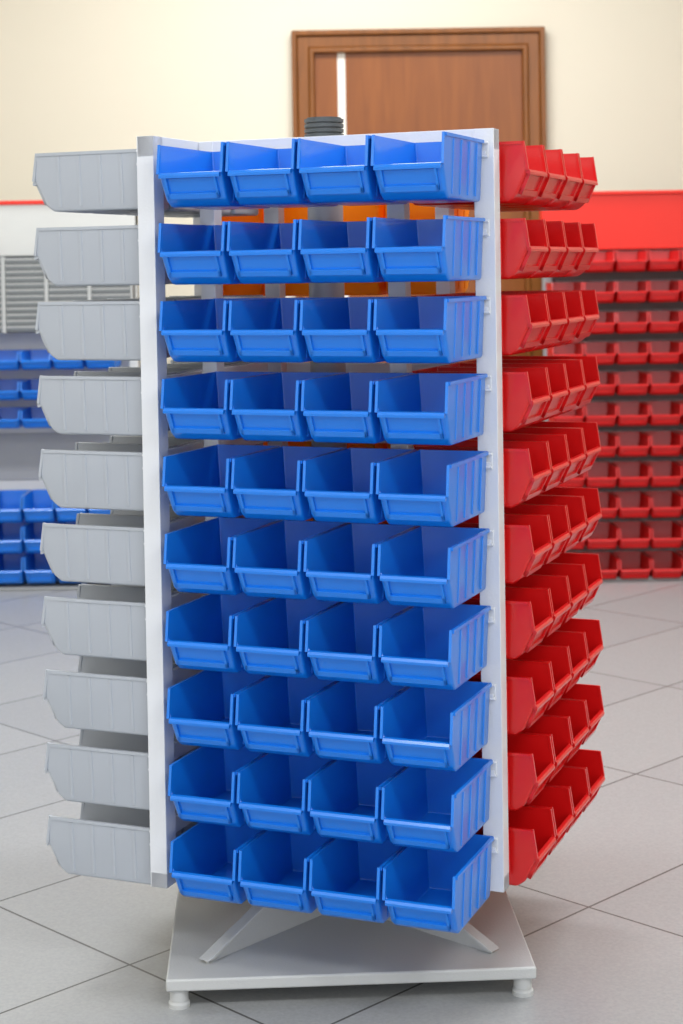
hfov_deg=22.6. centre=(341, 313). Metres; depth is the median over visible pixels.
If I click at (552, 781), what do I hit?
storage bins
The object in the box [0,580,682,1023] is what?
floor
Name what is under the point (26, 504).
shelving
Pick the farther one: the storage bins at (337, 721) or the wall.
the wall
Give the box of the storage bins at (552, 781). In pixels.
[411,141,604,885]
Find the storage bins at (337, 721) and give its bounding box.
[156,131,493,932]
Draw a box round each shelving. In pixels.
[0,200,139,590]
[539,190,682,580]
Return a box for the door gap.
[337,53,348,296]
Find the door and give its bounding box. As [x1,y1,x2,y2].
[314,50,525,362]
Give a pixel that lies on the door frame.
(531, 40)
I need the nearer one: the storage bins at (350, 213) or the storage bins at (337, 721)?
the storage bins at (337, 721)
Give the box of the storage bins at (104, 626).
[32,149,262,884]
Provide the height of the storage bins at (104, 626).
1.078 m
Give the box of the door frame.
[291,26,545,361]
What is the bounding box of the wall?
[0,0,682,364]
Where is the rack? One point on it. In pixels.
(216, 945)
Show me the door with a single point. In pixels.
(387, 92)
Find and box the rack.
[136,116,535,1009]
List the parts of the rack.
frame, frame, plate, frame, frame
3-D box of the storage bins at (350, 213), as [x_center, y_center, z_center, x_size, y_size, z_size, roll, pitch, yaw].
[0.006,0.307,2.983,0.429,1.078,0.185,0,2,22]
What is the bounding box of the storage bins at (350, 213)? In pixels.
[222,203,469,523]
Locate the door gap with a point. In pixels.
(340, 56)
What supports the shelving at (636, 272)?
on the floor

